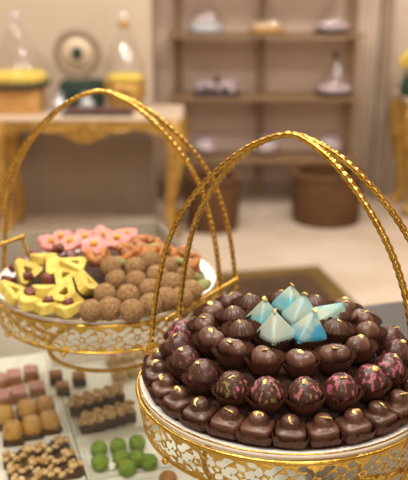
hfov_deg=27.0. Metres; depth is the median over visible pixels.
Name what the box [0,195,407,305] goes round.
floor
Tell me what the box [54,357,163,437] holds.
platter
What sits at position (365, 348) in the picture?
chocolate
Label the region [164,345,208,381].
chocolate
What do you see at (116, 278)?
ball
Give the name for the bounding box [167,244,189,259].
cookie
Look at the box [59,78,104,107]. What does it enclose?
box
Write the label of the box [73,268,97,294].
cookie
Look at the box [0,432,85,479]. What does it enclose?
platter
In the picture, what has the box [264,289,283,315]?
chocolate
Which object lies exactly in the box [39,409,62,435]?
pastry
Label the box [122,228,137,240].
cookie
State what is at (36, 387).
cake
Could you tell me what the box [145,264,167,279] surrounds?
ball
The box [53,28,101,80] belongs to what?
round dial
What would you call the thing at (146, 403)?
basket
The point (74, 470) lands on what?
chocolate candy
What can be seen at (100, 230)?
cookie
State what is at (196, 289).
ball
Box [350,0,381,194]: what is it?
trim
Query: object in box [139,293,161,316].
ball
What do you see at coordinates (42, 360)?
platter
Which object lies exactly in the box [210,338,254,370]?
chocolate
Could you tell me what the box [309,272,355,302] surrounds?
trim
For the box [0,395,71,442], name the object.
platter
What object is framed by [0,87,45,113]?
wooden box
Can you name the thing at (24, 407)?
pastry
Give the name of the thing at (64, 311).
cookie
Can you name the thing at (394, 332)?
chocolate
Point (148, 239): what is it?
cookie
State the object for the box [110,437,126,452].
ball
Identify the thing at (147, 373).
paper cup
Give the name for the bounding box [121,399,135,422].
slice
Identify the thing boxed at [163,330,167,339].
paper cup
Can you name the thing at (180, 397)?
chocolate
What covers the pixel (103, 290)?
ball
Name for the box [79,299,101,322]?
ball
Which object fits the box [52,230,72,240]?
cookie
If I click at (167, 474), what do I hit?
ball
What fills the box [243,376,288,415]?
chocolate
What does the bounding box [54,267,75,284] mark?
cookie
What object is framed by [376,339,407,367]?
chocolate
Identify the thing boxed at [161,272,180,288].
ball
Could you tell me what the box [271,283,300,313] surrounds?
chocolate
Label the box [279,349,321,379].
chocolate
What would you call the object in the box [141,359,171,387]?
chocolate
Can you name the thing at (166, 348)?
paper cup
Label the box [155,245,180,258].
cookie
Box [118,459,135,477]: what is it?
ball
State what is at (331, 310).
chocolate
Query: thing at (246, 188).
baseboard
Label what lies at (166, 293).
ball
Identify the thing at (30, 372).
cake
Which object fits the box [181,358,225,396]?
chocolate
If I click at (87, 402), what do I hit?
slice
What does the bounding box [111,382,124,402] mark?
slice
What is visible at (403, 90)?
flower vase
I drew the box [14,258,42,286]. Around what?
cookie
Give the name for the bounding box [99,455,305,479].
platter
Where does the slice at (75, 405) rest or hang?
on the platter at (93, 380)
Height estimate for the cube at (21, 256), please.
0.015 m
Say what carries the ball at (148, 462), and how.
on the platter at (84, 444)
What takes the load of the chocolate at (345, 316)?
on the basket at (146, 403)
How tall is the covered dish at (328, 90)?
0.297 m
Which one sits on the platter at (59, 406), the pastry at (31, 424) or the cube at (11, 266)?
the pastry at (31, 424)
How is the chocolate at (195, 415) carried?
on the basket at (146, 403)
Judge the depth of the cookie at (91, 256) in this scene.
1.22 m
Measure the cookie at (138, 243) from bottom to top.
0.024 m
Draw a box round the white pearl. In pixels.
[108,462,115,470]
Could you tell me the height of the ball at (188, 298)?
0.034 m
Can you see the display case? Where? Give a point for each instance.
(9, 346)
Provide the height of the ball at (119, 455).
0.025 m
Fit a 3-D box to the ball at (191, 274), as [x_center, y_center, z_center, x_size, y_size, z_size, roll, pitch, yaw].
[-0.027,0.053,1.227,0.032,0.032,0.032,11,21,30]
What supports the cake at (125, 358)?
on the platter at (93, 380)
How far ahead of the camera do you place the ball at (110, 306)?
1.12 m
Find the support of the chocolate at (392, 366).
on the basket at (146, 403)
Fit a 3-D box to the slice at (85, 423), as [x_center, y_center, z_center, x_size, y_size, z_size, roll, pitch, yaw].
[-0.184,0.280,1.312,0.030,0.030,0.036,-6,19,-18]
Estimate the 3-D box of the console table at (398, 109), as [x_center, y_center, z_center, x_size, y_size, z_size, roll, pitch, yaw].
[1.688,-0.583,5.852,0.776,0.829,0.546,0,18,0]
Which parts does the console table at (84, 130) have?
leg, leg, leg, leg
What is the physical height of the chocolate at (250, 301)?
0.032 m
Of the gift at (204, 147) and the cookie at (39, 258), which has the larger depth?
the gift at (204, 147)
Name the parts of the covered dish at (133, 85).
knob, dish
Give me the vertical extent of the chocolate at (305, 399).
0.039 m
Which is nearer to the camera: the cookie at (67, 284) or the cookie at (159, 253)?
the cookie at (67, 284)
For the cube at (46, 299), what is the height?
0.016 m
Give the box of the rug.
[222,274,333,301]
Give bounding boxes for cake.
[0,372,5,388]
[0,388,10,405]
[6,368,21,386]
[10,384,27,404]
[23,364,38,382]
[29,380,45,398]
[105,354,120,366]
[111,366,126,381]
[119,348,134,363]
[126,362,140,377]
[134,344,147,359]
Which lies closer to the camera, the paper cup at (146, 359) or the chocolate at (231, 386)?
the chocolate at (231, 386)
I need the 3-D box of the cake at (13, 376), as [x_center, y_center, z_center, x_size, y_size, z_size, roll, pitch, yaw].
[-0.327,0.236,1.465,0.026,0.020,0.034,-4,18,-13]
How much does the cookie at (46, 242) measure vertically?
0.026 m
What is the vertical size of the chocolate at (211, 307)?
0.032 m
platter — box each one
[0,352,56,400]
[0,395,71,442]
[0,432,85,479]
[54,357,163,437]
[75,424,242,479]
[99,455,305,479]
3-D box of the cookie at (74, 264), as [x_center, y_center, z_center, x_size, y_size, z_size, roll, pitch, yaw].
[-0.181,0.036,1.214,0.043,0.022,0.037,11,21,31]
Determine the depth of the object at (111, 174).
5.74 m
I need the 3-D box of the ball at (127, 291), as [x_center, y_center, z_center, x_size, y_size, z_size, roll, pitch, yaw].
[-0.105,0.077,1.171,0.033,0.034,0.033,7,19,22]
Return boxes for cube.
[0,275,15,282]
[8,262,14,272]
[15,255,26,259]
[23,272,33,279]
[24,286,34,295]
[27,249,39,257]
[40,273,53,283]
[42,295,54,302]
[51,243,64,254]
[62,298,73,304]
[64,249,77,257]
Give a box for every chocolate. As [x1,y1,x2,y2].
[141,348,165,367]
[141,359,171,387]
[147,373,182,402]
[158,331,197,358]
[158,386,194,417]
[163,318,191,339]
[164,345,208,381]
[176,396,217,431]
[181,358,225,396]
[186,313,221,334]
[191,326,228,358]
[194,300,229,319]
[205,405,244,439]
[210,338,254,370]
[210,370,253,407]
[213,305,251,324]
[214,292,242,307]
[220,318,260,345]
[231,293,270,309]
[235,410,277,445]
[243,345,285,377]
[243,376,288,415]
[246,296,276,324]
[257,308,294,345]
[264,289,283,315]
[270,413,309,448]
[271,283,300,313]
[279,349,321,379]
[281,292,317,325]
[282,376,327,416]
[291,307,326,344]
[306,294,333,306]
[306,412,344,446]
[312,343,356,376]
[315,300,348,321]
[320,318,356,344]
[320,372,363,412]
[328,309,357,323]
[332,408,376,443]
[333,297,362,310]
[337,334,378,365]
[349,364,392,402]
[350,309,381,325]
[350,321,387,346]
[361,400,402,434]
[368,353,407,390]
[376,325,407,353]
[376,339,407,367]
[381,389,407,424]
[397,379,407,394]
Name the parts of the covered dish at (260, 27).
dish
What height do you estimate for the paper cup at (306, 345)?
0.019 m
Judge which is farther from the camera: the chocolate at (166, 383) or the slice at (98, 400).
the slice at (98, 400)
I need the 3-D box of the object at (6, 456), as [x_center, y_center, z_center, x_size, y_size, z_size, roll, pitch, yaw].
[-0.277,0.314,1.222,0.028,0.020,0.030,-5,19,-16]
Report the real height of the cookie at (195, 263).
0.029 m
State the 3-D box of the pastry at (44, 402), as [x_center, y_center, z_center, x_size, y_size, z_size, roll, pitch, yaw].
[-0.255,0.266,1.361,0.031,0.028,0.046,-5,19,-16]
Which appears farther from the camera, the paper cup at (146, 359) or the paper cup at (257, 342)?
the paper cup at (146, 359)
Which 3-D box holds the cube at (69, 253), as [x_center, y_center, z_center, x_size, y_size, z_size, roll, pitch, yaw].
[-0.194,0.023,1.237,0.020,0.020,0.017,8,19,23]
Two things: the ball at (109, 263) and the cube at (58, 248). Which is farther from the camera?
the cube at (58, 248)
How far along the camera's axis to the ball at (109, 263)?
1.20 m
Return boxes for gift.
[193,134,214,155]
[256,134,278,154]
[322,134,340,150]
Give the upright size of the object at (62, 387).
0.022 m
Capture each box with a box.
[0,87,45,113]
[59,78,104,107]
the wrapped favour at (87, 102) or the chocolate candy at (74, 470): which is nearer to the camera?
the chocolate candy at (74, 470)
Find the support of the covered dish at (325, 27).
on the shelf unit
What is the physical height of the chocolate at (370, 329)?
0.032 m
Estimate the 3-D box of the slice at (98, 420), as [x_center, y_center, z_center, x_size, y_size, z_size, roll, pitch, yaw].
[-0.168,0.278,1.321,0.029,0.030,0.036,-5,18,-14]
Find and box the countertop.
[363,301,407,339]
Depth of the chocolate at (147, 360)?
0.98 m
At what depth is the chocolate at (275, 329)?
0.91 m
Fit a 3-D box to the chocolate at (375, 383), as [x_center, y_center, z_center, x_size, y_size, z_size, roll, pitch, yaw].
[0.172,0.146,0.881,0.046,0.039,0.049,17,24,42]
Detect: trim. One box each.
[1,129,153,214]
[222,265,323,279]
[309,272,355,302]
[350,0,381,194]
[370,0,393,196]
[382,0,407,195]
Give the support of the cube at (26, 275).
on the cookie at (20, 265)
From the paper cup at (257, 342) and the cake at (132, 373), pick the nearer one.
the paper cup at (257, 342)
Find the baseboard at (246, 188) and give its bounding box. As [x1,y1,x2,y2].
[159,182,370,195]
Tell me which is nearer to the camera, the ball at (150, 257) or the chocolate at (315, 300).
the chocolate at (315, 300)
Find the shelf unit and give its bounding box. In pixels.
[168,0,365,196]
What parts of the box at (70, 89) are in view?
lid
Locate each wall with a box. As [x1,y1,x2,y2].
[0,0,157,213]
[155,0,357,194]
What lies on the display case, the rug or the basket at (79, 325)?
the basket at (79, 325)
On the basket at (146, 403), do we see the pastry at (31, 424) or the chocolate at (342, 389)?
the chocolate at (342, 389)
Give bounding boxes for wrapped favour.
[52,92,65,112]
[78,96,94,107]
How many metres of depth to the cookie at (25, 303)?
1.14 m
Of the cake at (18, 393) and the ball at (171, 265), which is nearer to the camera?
the ball at (171, 265)
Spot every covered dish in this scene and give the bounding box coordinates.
[0,12,51,90]
[104,13,145,110]
[187,1,224,33]
[248,1,284,33]
[313,0,349,33]
[315,51,352,96]
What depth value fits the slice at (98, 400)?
1.37 m
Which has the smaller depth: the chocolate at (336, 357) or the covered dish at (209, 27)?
the chocolate at (336, 357)
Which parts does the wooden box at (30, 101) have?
lid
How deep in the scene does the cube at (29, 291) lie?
1.17 m
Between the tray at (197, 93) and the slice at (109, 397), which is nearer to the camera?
the slice at (109, 397)
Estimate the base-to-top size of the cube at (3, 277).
0.018 m
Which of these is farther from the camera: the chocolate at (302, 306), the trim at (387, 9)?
the trim at (387, 9)
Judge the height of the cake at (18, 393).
0.020 m
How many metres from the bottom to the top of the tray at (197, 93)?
0.026 m
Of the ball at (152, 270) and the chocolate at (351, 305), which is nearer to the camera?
the chocolate at (351, 305)
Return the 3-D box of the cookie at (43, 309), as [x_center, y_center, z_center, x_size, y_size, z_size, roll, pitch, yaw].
[-0.209,0.089,1.147,0.038,0.020,0.043,-10,20,-28]
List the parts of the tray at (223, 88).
handle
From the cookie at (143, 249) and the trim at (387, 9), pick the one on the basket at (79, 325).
the cookie at (143, 249)
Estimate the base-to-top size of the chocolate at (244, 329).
0.033 m
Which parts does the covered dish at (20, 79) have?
knob, dish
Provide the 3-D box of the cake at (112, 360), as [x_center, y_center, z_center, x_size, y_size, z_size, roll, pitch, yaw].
[-0.164,0.214,1.536,0.024,0.020,0.030,-4,18,-12]
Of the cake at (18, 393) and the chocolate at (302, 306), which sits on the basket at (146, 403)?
the chocolate at (302, 306)
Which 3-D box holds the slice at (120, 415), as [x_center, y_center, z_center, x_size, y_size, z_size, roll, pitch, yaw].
[-0.136,0.272,1.339,0.029,0.030,0.036,-4,18,-13]
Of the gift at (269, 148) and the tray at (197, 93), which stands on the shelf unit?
the gift at (269, 148)
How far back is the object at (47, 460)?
1.21 m
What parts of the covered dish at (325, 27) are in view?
dish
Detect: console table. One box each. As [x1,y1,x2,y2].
[0,104,187,238]
[389,90,407,216]
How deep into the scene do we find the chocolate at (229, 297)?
1.02 m
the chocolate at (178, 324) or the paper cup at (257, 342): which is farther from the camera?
the chocolate at (178, 324)
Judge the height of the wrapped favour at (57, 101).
0.125 m
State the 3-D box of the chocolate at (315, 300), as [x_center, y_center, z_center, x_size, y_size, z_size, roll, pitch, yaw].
[0.132,0.080,1.005,0.045,0.031,0.045,-8,20,-24]
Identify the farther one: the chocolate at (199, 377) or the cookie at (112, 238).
the cookie at (112, 238)
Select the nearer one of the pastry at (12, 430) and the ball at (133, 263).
the ball at (133, 263)
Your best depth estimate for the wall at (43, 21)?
5.48 m
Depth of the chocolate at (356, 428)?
0.84 m
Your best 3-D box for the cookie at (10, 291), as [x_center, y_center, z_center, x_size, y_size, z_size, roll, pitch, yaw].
[-0.270,0.072,1.189,0.038,0.032,0.042,4,18,12]
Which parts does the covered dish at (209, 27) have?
dish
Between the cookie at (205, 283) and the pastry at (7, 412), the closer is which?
the cookie at (205, 283)
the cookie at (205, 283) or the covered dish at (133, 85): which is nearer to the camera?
the cookie at (205, 283)
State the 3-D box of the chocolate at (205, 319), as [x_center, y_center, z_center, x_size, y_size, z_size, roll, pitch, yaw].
[0.002,0.099,0.965,0.045,0.030,0.045,2,18,6]
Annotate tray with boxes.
[61,106,133,116]
[194,75,239,96]
[194,90,239,96]
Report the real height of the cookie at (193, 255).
0.030 m
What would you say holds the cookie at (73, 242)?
on the basket at (79, 325)
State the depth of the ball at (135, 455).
1.21 m
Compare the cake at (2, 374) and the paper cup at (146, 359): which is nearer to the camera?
the paper cup at (146, 359)
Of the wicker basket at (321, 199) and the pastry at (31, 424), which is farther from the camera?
the wicker basket at (321, 199)
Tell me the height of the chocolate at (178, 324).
0.039 m
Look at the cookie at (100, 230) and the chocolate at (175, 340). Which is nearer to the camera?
the chocolate at (175, 340)
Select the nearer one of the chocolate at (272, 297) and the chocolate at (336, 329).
the chocolate at (336, 329)
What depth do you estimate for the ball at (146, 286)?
1.18 m
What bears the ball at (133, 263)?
on the basket at (79, 325)
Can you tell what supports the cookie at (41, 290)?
on the basket at (79, 325)
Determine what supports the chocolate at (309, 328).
on the paper cup at (306, 345)
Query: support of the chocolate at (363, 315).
on the basket at (146, 403)
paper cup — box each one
[141,354,148,367]
[141,367,153,387]
[147,384,182,402]
[158,342,197,358]
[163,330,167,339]
[214,296,225,307]
[253,328,288,351]
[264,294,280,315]
[292,337,328,350]
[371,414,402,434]
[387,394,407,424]
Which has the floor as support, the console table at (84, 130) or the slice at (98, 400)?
the console table at (84, 130)
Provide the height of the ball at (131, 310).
0.034 m
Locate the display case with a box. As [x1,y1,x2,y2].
[0,221,407,479]
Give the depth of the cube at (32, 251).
1.27 m
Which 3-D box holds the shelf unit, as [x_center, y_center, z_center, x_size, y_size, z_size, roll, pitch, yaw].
[0.414,-1.270,5.820,1.311,2.100,0.340,0,18,0]
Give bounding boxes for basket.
[0,89,238,372]
[135,131,407,479]
[185,168,240,234]
[291,162,363,228]
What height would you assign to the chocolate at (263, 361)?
0.030 m
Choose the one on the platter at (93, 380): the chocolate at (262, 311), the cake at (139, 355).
the cake at (139, 355)
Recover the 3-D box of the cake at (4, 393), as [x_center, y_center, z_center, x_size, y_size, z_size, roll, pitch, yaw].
[-0.331,0.260,1.393,0.026,0.020,0.034,-4,18,-13]
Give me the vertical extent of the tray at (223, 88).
0.140 m
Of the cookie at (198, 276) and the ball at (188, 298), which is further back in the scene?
the cookie at (198, 276)
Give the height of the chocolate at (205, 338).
0.032 m
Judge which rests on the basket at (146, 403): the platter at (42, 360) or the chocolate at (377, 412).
the chocolate at (377, 412)
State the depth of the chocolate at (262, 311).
0.95 m
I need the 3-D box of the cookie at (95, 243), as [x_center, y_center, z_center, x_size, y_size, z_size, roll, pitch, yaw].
[-0.165,0.010,1.278,0.041,0.023,0.040,-3,18,-9]
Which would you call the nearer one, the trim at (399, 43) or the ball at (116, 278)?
the ball at (116, 278)
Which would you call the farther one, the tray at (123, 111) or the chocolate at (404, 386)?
the tray at (123, 111)
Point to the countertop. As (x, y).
(393, 313)
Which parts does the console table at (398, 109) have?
leg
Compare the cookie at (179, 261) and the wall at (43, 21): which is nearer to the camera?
the cookie at (179, 261)
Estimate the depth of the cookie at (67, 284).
1.15 m
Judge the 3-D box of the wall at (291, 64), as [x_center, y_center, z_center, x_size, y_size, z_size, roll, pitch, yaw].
[1.130,-1.796,5.987,2.940,3.000,0.200,0,18,0]
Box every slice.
[66,393,82,416]
[76,411,94,434]
[78,390,94,411]
[89,388,103,408]
[89,408,104,432]
[100,385,115,405]
[100,405,115,429]
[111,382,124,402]
[111,402,126,426]
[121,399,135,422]
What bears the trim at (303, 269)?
on the floor
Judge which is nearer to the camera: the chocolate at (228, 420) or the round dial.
the chocolate at (228, 420)
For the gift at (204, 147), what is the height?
0.141 m
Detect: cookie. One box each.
[0,280,24,305]
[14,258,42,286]
[18,294,42,311]
[30,253,57,264]
[32,284,56,297]
[33,301,58,315]
[37,234,60,252]
[46,254,59,278]
[48,277,75,302]
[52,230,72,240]
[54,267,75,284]
[54,301,82,318]
[59,257,86,271]
[60,234,82,251]
[65,289,84,301]
[73,229,91,248]
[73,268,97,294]
[81,236,107,255]
[84,247,110,267]
[91,225,111,239]
[104,229,130,250]
[115,242,135,260]
[116,257,125,266]
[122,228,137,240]
[128,239,147,254]
[134,234,161,243]
[135,246,157,256]
[149,242,167,256]
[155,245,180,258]
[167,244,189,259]
[175,246,200,259]
[175,258,188,265]
[178,258,200,272]
[195,272,204,280]
[198,279,210,290]
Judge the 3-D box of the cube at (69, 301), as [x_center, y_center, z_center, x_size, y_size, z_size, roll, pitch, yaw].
[-0.182,0.084,1.137,0.014,0.016,0.017,-12,21,-33]
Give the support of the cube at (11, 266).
on the basket at (79, 325)
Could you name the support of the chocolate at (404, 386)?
on the basket at (146, 403)
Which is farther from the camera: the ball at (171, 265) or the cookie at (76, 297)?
the ball at (171, 265)
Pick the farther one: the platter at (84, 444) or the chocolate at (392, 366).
the platter at (84, 444)
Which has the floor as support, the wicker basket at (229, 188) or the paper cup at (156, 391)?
the wicker basket at (229, 188)
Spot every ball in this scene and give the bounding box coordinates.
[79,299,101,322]
[90,440,107,455]
[91,453,108,471]
[93,283,115,301]
[99,297,121,320]
[100,256,121,275]
[104,269,125,290]
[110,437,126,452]
[112,449,128,466]
[116,284,139,303]
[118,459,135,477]
[120,298,143,322]
[124,257,145,274]
[125,270,146,288]
[129,435,145,450]
[129,449,144,467]
[138,278,160,296]
[139,250,159,270]
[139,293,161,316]
[140,453,157,470]
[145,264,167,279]
[158,256,177,272]
[159,287,173,310]
[159,470,176,479]
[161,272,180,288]
[173,287,192,309]
[175,266,195,279]
[185,279,202,301]
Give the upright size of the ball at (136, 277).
0.032 m
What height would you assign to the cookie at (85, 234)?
0.026 m
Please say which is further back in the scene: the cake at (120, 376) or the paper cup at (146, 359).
the cake at (120, 376)
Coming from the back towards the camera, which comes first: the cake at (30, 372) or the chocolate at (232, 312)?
the cake at (30, 372)
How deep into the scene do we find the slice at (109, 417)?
1.32 m
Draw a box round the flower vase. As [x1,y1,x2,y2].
[399,49,407,96]
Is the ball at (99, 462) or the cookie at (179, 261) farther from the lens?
the cookie at (179, 261)
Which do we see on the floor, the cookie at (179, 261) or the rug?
the rug
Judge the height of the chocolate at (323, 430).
0.028 m
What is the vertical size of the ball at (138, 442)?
0.025 m
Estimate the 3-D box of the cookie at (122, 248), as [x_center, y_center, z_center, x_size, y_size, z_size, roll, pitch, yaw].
[-0.117,0.021,1.244,0.035,0.028,0.042,6,19,19]
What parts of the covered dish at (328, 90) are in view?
dish, knob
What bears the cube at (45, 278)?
on the basket at (79, 325)
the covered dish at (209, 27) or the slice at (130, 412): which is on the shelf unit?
the covered dish at (209, 27)
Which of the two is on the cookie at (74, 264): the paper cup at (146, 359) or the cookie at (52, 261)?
the cookie at (52, 261)
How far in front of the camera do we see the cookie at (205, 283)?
1.20 m
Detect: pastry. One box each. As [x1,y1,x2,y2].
[0,405,14,430]
[2,419,23,447]
[15,399,37,421]
[21,414,43,441]
[35,395,55,416]
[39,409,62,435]
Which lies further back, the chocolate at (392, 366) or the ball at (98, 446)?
the ball at (98, 446)
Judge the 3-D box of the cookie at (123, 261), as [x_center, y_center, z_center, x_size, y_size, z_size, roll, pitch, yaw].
[-0.124,0.032,1.221,0.036,0.017,0.018,-2,18,-8]
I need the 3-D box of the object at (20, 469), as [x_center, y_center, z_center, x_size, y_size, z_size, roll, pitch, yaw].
[-0.263,0.324,1.192,0.028,0.020,0.030,-6,19,-18]
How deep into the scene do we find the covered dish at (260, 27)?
5.67 m

